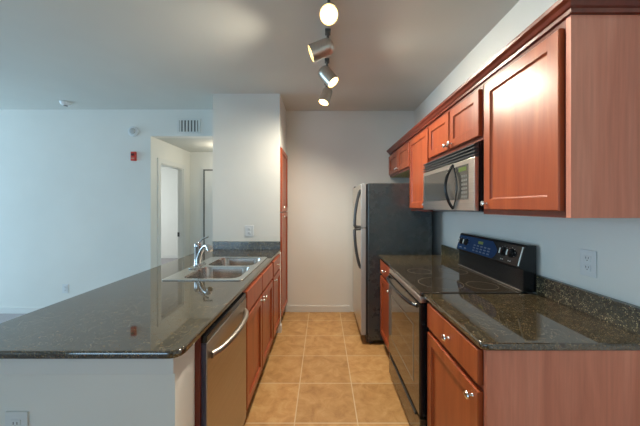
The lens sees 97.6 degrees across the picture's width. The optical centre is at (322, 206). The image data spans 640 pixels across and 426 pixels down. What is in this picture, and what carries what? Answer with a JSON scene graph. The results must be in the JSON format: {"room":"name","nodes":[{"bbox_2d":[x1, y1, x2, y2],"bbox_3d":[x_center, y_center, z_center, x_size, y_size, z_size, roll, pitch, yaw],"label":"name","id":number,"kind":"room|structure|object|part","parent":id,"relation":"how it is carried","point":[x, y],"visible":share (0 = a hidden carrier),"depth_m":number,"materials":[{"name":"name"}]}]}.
{"room":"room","nodes":[
{"label":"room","id":0,"kind":"room"},
{"bbox_2d":[0,258,177,322],"bbox_3d":[-4.300,1.445,0.600,6.400,0.050,14.200,0,0,0],"label":"floor","id":1,"kind":"structure","parent":0,"point":[3,317],"depth_m":3.65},
{"bbox_2d":[0,343,194,425],"bbox_3d":[-0.908,0.971,2.088,0.783,0.899,2.221,0,0,0],"label":"wall","id":2,"kind":"structure","parent":0,"point":[49,399],"depth_m":0.98,"materials":[{"name":"white paint"}]},
{"bbox_2d":[5,411,28,425],"bbox_3d":[-1.066,0.775,0.973,0.078,0.122,0.008,0,0,0],"label":"wall outlet","id":3,"kind":"object","parent":2,"relation":"attached to","point":[12,418],"visible":1,"depth_m":0.97,"materials":[{"name":"white plastic"}]},
{"bbox_2d":[10,420,20,425],"bbox_3d":[-1.066,0.754,0.971,0.034,0.028,0.002,0,0,0],"label":"receptacle","id":4,"kind":"object","parent":3,"relation":"attached to","point":[12,422],"depth_m":0.97,"materials":[{"name":"grey plastic"}]},
{"bbox_2d":[0,358,174,373],"bbox_3d":[-0.908,0.550,0.972,0.784,0.059,0.012,0,0,0],"label":"trim","id":5,"kind":"structure","parent":2,"relation":"attached to","point":[7,366],"depth_m":0.97,"materials":[{"name":"white paint"}]},
{"bbox_2d":[0,241,280,358],"bbox_3d":[-0.927,0.459,2.074,0.886,0.122,2.249,0,0,0],"label":"countertop","id":6,"kind":"structure","parent":2,"relation":"on","point":[142,315],"depth_m":1.25,"materials":[{"name":"stone"}]},
{"bbox_2d":[189,236,212,268],"bbox_3d":[-0.954,0.362,2.280,0.197,0.249,0.251,0,0,0],"label":"faucet","id":7,"kind":"object","parent":6,"relation":"on","point":[198,250],"visible":1,"depth_m":2.26,"materials":[{"name":"silver metal"}]},
{"bbox_3d":[-1.022,0.482,2.285,0.056,0.008,0.240,0,0,0],"label":"plate","id":8,"kind":"part","parent":7,"relation":"part of","materials":[{"name":"silver metal"}]},
{"bbox_3d":[-0.963,0.378,2.244,0.159,0.169,0.042,0,0,35],"label":"spout","id":9,"kind":"part","parent":7,"relation":"part of","materials":[{"name":"silver metal"}]},
{"bbox_2d":[162,257,266,280],"bbox_3d":[-0.806,0.582,2.285,0.542,0.189,0.860,0,0,0],"label":"sink","id":10,"kind":"object","parent":6,"relation":"in","point":[215,268],"visible":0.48,"depth_m":2.26,"materials":[{"name":"metal"}]},
{"bbox_3d":[-0.770,0.582,2.080,0.390,0.188,0.370,0,0,0],"label":"bowl","id":11,"kind":"part","parent":10,"relation":"part of","materials":[{"name":"metal"}]},
{"bbox_3d":[-0.770,0.582,2.485,0.390,0.188,0.360,0,0,0],"label":"bowl","id":12,"kind":"part","parent":10,"relation":"part of","materials":[{"name":"metal"}]},
{"bbox_2d":[195,337,200,425],"bbox_3d":[-0.774,0.972,1.138,0.552,0.897,0.014,0,0,0],"label":"end panel","id":13,"kind":"object","parent":2,"relation":"attached to","point":[198,342],"visible":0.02,"depth_m":1.13,"materials":[{"name":"brown wood"}]},
{"bbox_2d":[276,252,280,332],"bbox_3d":[-0.550,0.971,3.171,0.140,0.899,0.056,0,0,0],"label":"trim","id":14,"kind":"structure","parent":2,"relation":"attached to","point":[278,329],"depth_m":3.16,"materials":[{"name":"brown paint"}]},
{"bbox_2d":[0,109,212,306],"bbox_3d":[-4.380,0.065,3.780,6.240,2.710,0.120,0,0,0],"label":"wall","id":15,"kind":"structure","parent":0,"point":[76,211],"depth_m":3.72,"materials":[{"name":"white paint"}]},
{"bbox_2d":[0,307,43,313],"bbox_3d":[-4.896,1.377,3.714,5.209,0.085,0.012,0,0,0],"label":"baseboard","id":16,"kind":"structure","parent":15,"relation":"attached to","point":[3,310],"depth_m":3.71,"materials":[{"name":"white paint"}]},
{"bbox_2d":[62,284,67,292],"bbox_3d":[-3.420,1.090,3.715,0.078,0.122,0.008,0,0,0],"label":"wall outlet","id":17,"kind":"object","parent":15,"relation":"attached to","point":[64,286],"visible":1,"depth_m":3.71,"materials":[{"name":"white plastic"}]},
{"bbox_2d":[128,126,138,136],"bbox_3d":[-2.511,-0.994,3.695,0.136,0.136,0.050,0,0,0],"label":"fire alarm","id":18,"kind":"object","parent":15,"relation":"attached to","point":[133,131],"visible":1,"depth_m":3.69,"materials":[{"name":"white plastic"}]},
{"bbox_2d":[131,152,136,160],"bbox_3d":[-2.506,-0.664,3.697,0.062,0.120,0.045,0,0,0],"label":"fire alarm","id":19,"kind":"object","parent":15,"relation":"attached to","point":[133,154],"visible":1,"depth_m":3.69,"materials":[{"name":"red plastic"}]},
{"bbox_2d":[177,118,199,132],"bbox_3d":[-1.780,-1.067,3.712,0.300,0.195,0.014,0,0,0],"label":"air vent","id":20,"kind":"object","parent":15,"relation":"in","point":[184,125],"visible":1,"depth_m":3.71,"materials":[{"name":"grey metal"}]},
{"bbox_2d":[161,167,177,254],"bbox_3d":[-4.145,0.120,5.820,3.910,2.600,3.960,0,0,0],"label":"wall","id":21,"kind":"structure","parent":0,"point":[169,176],"depth_m":7.70,"materials":[{"name":"white paint"}]},
{"bbox_2d":[161,255,177,257],"bbox_3d":[-4.145,1.377,7.694,3.710,0.085,0.012,0,0,0],"label":"baseboard","id":22,"kind":"structure","parent":21,"relation":"attached to","point":[162,256],"depth_m":7.69,"materials":[{"name":"white paint"}]},
{"bbox_2d":[156,138,189,266],"bbox_3d":[-2.325,0.120,4.390,0.070,2.600,1.100,0,0,0],"label":"wall","id":23,"kind":"structure","parent":0,"point":[164,150],"depth_m":4.47,"materials":[{"name":"white paint"}]},
{"bbox_2d":[157,158,185,265],"bbox_3d":[-2.318,0.372,4.250,0.093,2.095,0.770,0,0,0],"label":"door frame","id":24,"kind":"structure","parent":23,"relation":"in","point":[181,234],"depth_m":4.55,"materials":[{"name":"white paint"}]},
{"bbox_2d":[157,138,212,151],"bbox_3d":[-1.825,-0.987,4.330,1.130,0.100,0.980,0,0,0],"label":"ceiling","id":25,"kind":"structure","parent":0,"point":[188,144],"depth_m":4.16,"materials":[{"name":"paint"}]},
{"bbox_2d":[190,152,212,253],"bbox_3d":[-1.745,0.241,4.880,1.090,2.357,0.120,0,0,0],"label":"wall","id":26,"kind":"structure","parent":0,"point":[198,160],"depth_m":4.82,"materials":[{"name":"white paint"}]},
{"bbox_2d":[201,167,212,249],"bbox_3d":[-1.685,0.370,4.802,0.810,2.100,0.036,0,0,0],"label":"door","id":27,"kind":"structure","parent":26,"relation":"in","point":[206,172],"depth_m":4.79,"materials":[{"name":"white paint"}]},
{"bbox_2d":[213,241,279,249],"bbox_3d":[-0.871,0.445,3.188,0.769,0.094,0.019,0,0,0],"label":"backsplash","id":28,"kind":"structure","parent":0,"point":[217,245],"depth_m":3.18,"materials":[{"name":"stone"}]},
{"bbox_2d":[213,94,285,240],"bbox_3d":[-0.877,0.065,4.010,0.766,2.710,1.620,0,0,0],"label":"wall column","id":29,"kind":"structure","parent":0,"point":[249,130],"depth_m":3.20,"materials":[{"name":"white paint"}]},
{"bbox_2d":[245,225,253,235],"bbox_3d":[-0.840,0.277,3.195,0.100,0.122,0.008,0,0,0],"label":"wall outlet","id":30,"kind":"object","parent":29,"relation":"attached to","point":[249,229],"visible":1,"depth_m":3.19,"materials":[{"name":"white plastic"}]},
{"bbox_2d":[0,0,518,110],"bbox_3d":[-3.135,-1.340,-1.364,8.730,0.100,10.272,0,0,0],"label":"ceiling","id":31,"kind":"structure","parent":0,"point":[388,55],"depth_m":2.29,"materials":[{"name":"paint"}]},
{"bbox_2d":[59,100,71,106],"bbox_3d":[-3.170,-1.264,3.450,0.120,0.050,0.120,0,0,0],"label":"smoke detector","id":32,"kind":"object","parent":31,"relation":"attached to","point":[62,102],"visible":1,"depth_m":3.42,"materials":[{"name":"white plastic"}]},
{"bbox_2d":[308,0,338,105],"bbox_3d":[0.015,-1.158,2.251,0.224,0.264,1.599,0,0,3],"label":"track light","id":33,"kind":"object","parent":31,"relation":"attached to","point":[323,48],"visible":1,"depth_m":1.99,"materials":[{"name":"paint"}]},
{"bbox_3d":[0.035,-1.210,2.020,0.040,0.116,0.060,0,0,0],"label":"stem","id":34,"kind":"part","parent":33,"relation":"part of","materials":[{"name":"grey metal"}]},
{"bbox_3d":[0.034,-1.114,1.624,0.096,0.081,0.066,0,0,0],"label":"bulb","id":35,"kind":"part","parent":33,"relation":"part of","materials":[{"name":"beige glass"}]},
{"bbox_3d":[0.077,-1.079,2.405,0.086,0.069,0.098,0,0,0],"label":"bulb","id":36,"kind":"part","parent":33,"relation":"part of","materials":[{"name":"beige glass"}]},
{"bbox_2d":[243,312,410,425],"bbox_3d":[0.065,1.445,-1.364,2.330,0.050,10.272,0,0,0],"label":"floor","id":37,"kind":"structure","parent":0,"point":[320,370],"depth_m":2.31,"materials":[{"name":"tile"}]},
{"bbox_2d":[201,293,248,425],"bbox_3d":[-0.747,0.971,1.442,0.666,0.878,0.587,0,0,0],"label":"dishwasher","id":38,"kind":"object","parent":37,"relation":"on","point":[223,344],"visible":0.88,"depth_m":1.36,"materials":[{"name":"silver metal"}]},
{"bbox_3d":[-0.505,0.547,1.442,0.055,0.031,0.583,0,0,0],"label":"control panel","id":39,"kind":"part","parent":38,"relation":"part of","materials":[{"name":"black metal"}]},
{"bbox_3d":[-0.451,0.630,1.442,0.072,0.030,0.520,0,0,0],"label":"handle","id":40,"kind":"part","parent":38,"relation":"part of","materials":[{"name":"metal"}]},
{"bbox_2d":[242,261,272,410],"bbox_3d":[-0.772,0.972,2.220,0.655,0.897,0.950,0,0,0],"label":"base cabinet","id":41,"kind":"object","parent":37,"relation":"on","point":[259,294],"visible":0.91,"depth_m":2.08,"materials":[{"name":"brown wood"}]},
{"bbox_3d":[-0.485,0.605,1.974,0.020,0.140,0.437,0,0,0],"label":"drawer","id":42,"kind":"part","parent":41,"relation":"part of","materials":[{"name":"brown wood"}]},
{"bbox_3d":[-0.485,0.988,1.974,0.020,0.585,0.437,0,0,0],"label":"door","id":43,"kind":"part","parent":41,"relation":"part of","materials":[{"name":"brown wood"}]},
{"bbox_3d":[-0.485,0.605,2.430,0.020,0.140,0.449,0,0,0],"label":"drawer","id":44,"kind":"part","parent":41,"relation":"part of","materials":[{"name":"brown wood"}]},
{"bbox_3d":[-0.485,0.988,2.430,0.020,0.585,0.449,0,0,0],"label":"door","id":45,"kind":"part","parent":41,"relation":"part of","materials":[{"name":"brown wood"}]},
{"bbox_2d":[272,254,279,338],"bbox_3d":[-0.772,0.972,2.920,0.655,0.897,0.440,0,0,0],"label":"base cabinet","id":46,"kind":"object","parent":37,"relation":"on","point":[276,261],"visible":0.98,"depth_m":2.87,"materials":[{"name":"brown wood"}]},
{"bbox_3d":[-0.485,0.605,2.915,0.020,0.140,0.430,0,0,0],"label":"drawer","id":47,"kind":"part","parent":46,"relation":"part of","materials":[{"name":"brown wood"}]},
{"bbox_2d":[280,147,287,316],"bbox_3d":[-0.812,0.362,3.498,0.736,2.115,0.535,0,0,0],"label":"pantry cabinet","id":48,"kind":"object","parent":37,"relation":"on","point":[283,156],"visible":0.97,"depth_m":3.44,"materials":[{"name":"brown wood"}]},
{"bbox_3d":[-0.484,0.677,3.498,0.020,1.205,0.515,0,0,0],"label":"door","id":49,"kind":"part","parent":48,"relation":"part of","materials":[{"name":"brown wood"}]},
{"bbox_3d":[-0.484,-0.310,3.498,0.020,0.740,0.515,0,0,0],"label":"door","id":50,"kind":"part","parent":48,"relation":"part of","materials":[{"name":"brown wood"}]},
{"bbox_2d":[380,259,389,351],"bbox_3d":[0.886,0.972,2.603,0.677,0.897,0.485,0,0,0],"label":"base cabinet","id":51,"kind":"object","parent":37,"relation":"on","point":[384,268],"visible":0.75,"depth_m":2.66,"materials":[{"name":"brown wood"}]},
{"bbox_3d":[0.588,0.602,2.603,0.020,0.133,0.465,0,0,0],"label":"drawer","id":52,"kind":"part","parent":51,"relation":"part of","materials":[{"name":"brown wood"}]},
{"bbox_2d":[379,245,464,267],"bbox_3d":[0.900,0.454,2.604,0.657,0.132,0.502,0,0,0],"label":"countertop","id":53,"kind":"structure","parent":51,"relation":"on","point":[449,255],"depth_m":2.60,"materials":[{"name":"stone"}]},
{"bbox_2d":[353,183,431,342],"bbox_3d":[0.717,0.583,3.266,0.807,1.675,0.788,0,0,0],"label":"refrigerator","id":54,"kind":"object","parent":37,"relation":"on","point":[384,222],"visible":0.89,"depth_m":2.87,"materials":[{"name":"black metal"}]},
{"bbox_3d":[0.357,0.023,2.900,0.087,0.410,0.029,0,0,0],"label":"handle","id":55,"kind":"part","parent":54,"relation":"part of","materials":[{"name":"grey"}]},
{"bbox_3d":[0.357,0.432,2.900,0.087,0.430,0.029,0,0,0],"label":"handle","id":56,"kind":"part","parent":54,"relation":"part of","materials":[{"name":"grey"}]},
{"bbox_3d":[0.416,-0.009,3.266,0.049,0.452,0.788,0,0,0],"label":"freezer door","id":57,"kind":"part","parent":54,"relation":"part of","materials":[{"name":"grey metal"}]},
{"bbox_3d":[0.416,0.772,3.266,0.049,1.095,0.788,0,0,0],"label":"door","id":58,"kind":"part","parent":54,"relation":"part of","materials":[{"name":"grey metal"}]},
{"bbox_2d":[386,233,535,425],"bbox_3d":[0.853,0.810,1.969,0.725,1.180,0.754,0,0,0],"label":"range","id":59,"kind":"object","parent":37,"relation":"on","point":[492,265],"visible":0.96,"depth_m":1.79,"materials":[{"name":"black metal"}]},
{"bbox_3d":[0.524,0.578,1.969,0.068,0.024,0.687,0,0,0],"label":"handle","id":60,"kind":"part","parent":59,"relation":"part of","materials":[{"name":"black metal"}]},
{"bbox_3d":[0.549,0.878,1.969,0.002,0.628,0.738,0,0,0],"label":"door glass","id":61,"kind":"part","parent":59,"relation":"part of","materials":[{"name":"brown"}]},
{"bbox_3d":[0.571,1.300,1.969,0.037,0.170,0.746,0,0,0],"label":"storage drawer","id":62,"kind":"part","parent":59,"relation":"part of","materials":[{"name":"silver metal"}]},
{"bbox_3d":[0.570,0.878,1.969,0.039,0.640,0.748,0,0,0],"label":"oven door","id":63,"kind":"part","parent":59,"relation":"part of","materials":[{"name":"black glass"}]},
{"bbox_3d":[0.571,0.534,1.969,0.038,0.035,0.746,0,0,0],"label":"trim","id":64,"kind":"part","parent":59,"relation":"part of","materials":[{"name":"metal"}]},
{"bbox_2d":[390,265,521,296],"bbox_3d":[0.846,0.502,1.969,0.579,0.026,0.754,0,0,0],"label":"cooktop","id":65,"kind":"object","parent":59,"relation":"in","point":[420,280],"depth_m":1.85,"materials":[{"name":"black glass"}]},
{"bbox_3d":[1.132,0.483,1.969,0.008,0.008,0.746,0,0,0],"label":"trim","id":66,"kind":"part","parent":59,"relation":"part of","materials":[{"name":"metal"}]},
{"bbox_3d":[1.125,0.281,1.760,0.035,0.054,0.054,0,0,0],"label":"control knob","id":67,"kind":"part","parent":59,"relation":"part of","materials":[{"name":"black ceramic"}]},
{"bbox_3d":[1.125,0.281,1.690,0.035,0.054,0.054,0,0,0],"label":"control knob","id":68,"kind":"part","parent":59,"relation":"part of","materials":[{"name":"black plastic"}]},
{"bbox_2d":[427,302,639,425],"bbox_3d":[0.886,0.972,1.299,0.677,0.897,0.562,0,0,0],"label":"base cabinet","id":69,"kind":"object","parent":37,"relation":"on","point":[468,384],"visible":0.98,"depth_m":1.02,"materials":[{"name":"brown wood"}]},
{"bbox_3d":[0.563,0.605,1.290,0.030,0.031,0.031,0,0,0],"label":"knob","id":70,"kind":"part","parent":69,"relation":"part of","materials":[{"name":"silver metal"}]},
{"bbox_3d":[0.588,0.602,1.300,0.020,0.133,0.510,0,0,0],"label":"drawer","id":71,"kind":"part","parent":69,"relation":"part of","materials":[{"name":"brown wood"}]},
{"bbox_3d":[0.588,0.987,1.300,0.020,0.587,0.510,0,0,0],"label":"door","id":72,"kind":"part","parent":69,"relation":"part of","materials":[{"name":"brown wood"}]},
{"bbox_3d":[0.563,0.730,1.085,0.030,0.031,0.031,0,0,0],"label":"knob","id":73,"kind":"part","parent":69,"relation":"part of","materials":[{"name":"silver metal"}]},
{"bbox_2d":[424,275,639,350],"bbox_3d":[0.900,0.454,1.294,0.657,0.132,0.581,0,0,0],"label":"countertop","id":74,"kind":"structure","parent":69,"relation":"on","point":[560,316],"depth_m":1.19,"materials":[{"name":"stone"}]},
{"bbox_3d":[0.910,0.972,1.028,0.629,0.897,0.021,0,0,0],"label":"panel","id":75,"kind":"part","parent":69,"relation":"part of","materials":[{"name":"brown wood"}]},
{"bbox_2d":[284,111,413,311],"bbox_3d":[0.315,0.065,3.832,1.830,2.710,0.120,0,0,0],"label":"wall","id":76,"kind":"structure","parent":0,"point":[330,154],"depth_m":3.77,"materials":[{"name":"white paint"}]},
{"bbox_2d":[290,306,349,311],"bbox_3d":[-0.045,1.377,3.766,0.810,0.085,0.012,0,0,0],"label":"baseboard","id":77,"kind":"structure","parent":76,"relation":"attached to","point":[292,308],"depth_m":3.76,"materials":[{"name":"white paint"}]},
{"bbox_2d":[414,0,639,306],"bbox_3d":[1.290,0.065,-1.304,0.120,2.710,10.392,0,0,0],"label":"wall","id":78,"kind":"structure","parent":0,"point":[558,241],"depth_m":1.55,"materials":[{"name":"white paint"}]},
{"bbox_2d":[389,139,410,177],"bbox_3d":[1.039,-0.540,3.318,0.378,0.309,0.896,0,0,0],"label":"upper cabinet","id":79,"kind":"object","parent":78,"relation":"attached to","point":[399,160],"visible":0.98,"depth_m":3.25,"materials":[{"name":"brown wood"}]},
{"bbox_3d":[0.890,-0.540,3.538,0.020,0.250,0.427,0,0,0],"label":"door","id":80,"kind":"part","parent":79,"relation":"part of","materials":[{"name":"brown wood"}]},
{"bbox_3d":[0.890,-0.540,3.098,0.020,0.250,0.425,0,0,0],"label":"door","id":81,"kind":"part","parent":79,"relation":"part of","materials":[{"name":"brown wood"}]},
{"bbox_2d":[410,124,455,211],"bbox_3d":[1.039,-0.327,2.607,0.378,0.737,0.518,0,0,0],"label":"upper cabinet","id":82,"kind":"object","parent":78,"relation":"attached to","point":[419,144],"visible":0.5,"depth_m":2.61,"materials":[{"name":"brown wood"}]},
{"bbox_3d":[0.890,-0.324,2.609,0.020,0.682,0.486,0,0,0],"label":"door","id":83,"kind":"part","parent":82,"relation":"part of","materials":[{"name":"brown wood"}]},
{"bbox_2d":[441,245,458,261],"bbox_3d":[1.217,0.440,2.604,0.024,0.104,0.502,0,0,0],"label":"backsplash","id":84,"kind":"structure","parent":78,"relation":"attached to","point":[450,252],"depth_m":2.65,"materials":[{"name":"stone"}]},
{"bbox_2d":[429,83,483,160],"bbox_3d":[1.039,-0.535,1.958,0.378,0.320,0.772,0,0,0],"label":"upper cabinet","id":85,"kind":"object","parent":78,"relation":"attached to","point":[460,126],"visible":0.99,"depth_m":1.82,"materials":[{"name":"brown wood"}]},
{"bbox_3d":[0.890,-0.532,2.150,0.020,0.265,0.369,0,0,0],"label":"door","id":86,"kind":"part","parent":85,"relation":"part of","materials":[{"name":"brown wood"}]},
{"bbox_2d":[423,142,483,211],"bbox_3d":[1.008,-0.166,1.978,0.436,0.399,0.804,0,0,0],"label":"microwave","id":87,"kind":"object","parent":85,"relation":"attached to","point":[454,181],"visible":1,"depth_m":1.78,"materials":[{"name":"silver metal"}]},
{"bbox_3d":[0.865,-0.129,2.090,0.026,0.307,0.580,0,0,0],"label":"door","id":88,"kind":"part","parent":87,"relation":"part of","materials":[{"name":"metal"}]},
{"bbox_3d":[0.824,-0.128,1.830,0.068,0.296,0.018,0,0,0],"label":"handle","id":89,"kind":"part","parent":87,"relation":"part of","materials":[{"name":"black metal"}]},
{"bbox_3d":[0.851,-0.128,1.804,0.008,0.289,0.060,0,0,0],"label":"handle trim","id":90,"kind":"part","parent":87,"relation":"part of","materials":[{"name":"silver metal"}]},
{"bbox_3d":[1.052,0.031,1.953,0.295,0.005,0.694,0,0,0],"label":"plate","id":91,"kind":"part","parent":87,"relation":"part of","materials":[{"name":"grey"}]},
{"bbox_3d":[0.852,-0.147,1.718,0.002,0.210,0.155,0,0,0],"label":"keypad plate","id":92,"kind":"part","parent":87,"relation":"part of","materials":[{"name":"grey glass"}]},
{"bbox_3d":[0.865,-0.129,1.687,0.026,0.307,0.222,0,0,0],"label":"control panel","id":93,"kind":"part","parent":87,"relation":"part of","materials":[{"name":"metal"}]},
{"bbox_3d":[0.890,-0.532,1.768,0.020,0.265,0.365,0,0,0],"label":"door","id":94,"kind":"part","parent":85,"relation":"part of","materials":[{"name":"brown wood"}]},
{"bbox_2d":[387,0,639,154],"bbox_3d":[1.041,-0.723,2.367,0.374,0.054,2.798,0,0,0],"label":"crown molding","id":95,"kind":"structure","parent":78,"relation":"attached to","point":[560,10],"depth_m":1.19,"materials":[{"name":"brown wood"}]},
{"bbox_2d":[480,15,639,217],"bbox_3d":[1.039,-0.327,1.291,0.378,0.737,0.554,0,0,0],"label":"upper cabinet","id":96,"kind":"object","parent":78,"relation":"attached to","point":[562,117],"visible":1,"depth_m":1.02,"materials":[{"name":"brown wood"}]},
{"bbox_3d":[0.890,-0.324,1.290,0.020,0.682,0.490,0,0,0],"label":"door","id":97,"kind":"part","parent":96,"relation":"part of","materials":[{"name":"brown wood"}]},
{"bbox_3d":[1.063,-0.327,1.024,0.330,0.737,0.021,0,0,0],"label":"panel","id":98,"kind":"part","parent":96,"relation":"part of","materials":[{"name":"brown wood"}]},
{"bbox_2d":[536,275,639,334],"bbox_3d":[1.217,0.440,1.294,0.024,0.104,0.581,0,0,0],"label":"backsplash","id":99,"kind":"structure","parent":78,"relation":"attached to","point":[621,314],"depth_m":1.25,"materials":[{"name":"stone"}]},
{"bbox_2d":[580,249,596,277],"bbox_3d":[1.225,0.262,1.295,0.008,0.122,0.078,0,0,0],"label":"wall outlet","id":100,"kind":"object","parent":78,"relation":"attached to","point":[588,258],"visible":1,"depth_m":1.29,"materials":[{"name":"white plastic"}]},
{"bbox_2d":[584,255,590,261],"bbox_3d":[1.223,0.241,1.295,0.002,0.028,0.034,0,0,0],"label":"receptacle","id":101,"kind":"object","parent":100,"relation":"attached to","point":[587,258],"depth_m":1.29,"materials":[{"name":"grey plastic"}]},
{"bbox_2d":[584,264,590,270],"bbox_3d":[1.223,0.283,1.295,0.002,0.028,0.034,0,0,0],"label":"receptacle","id":102,"kind":"object","parent":100,"relation":"attached to","point":[587,267],"depth_m":1.29,"materials":[{"name":"grey plastic"}]}
]}

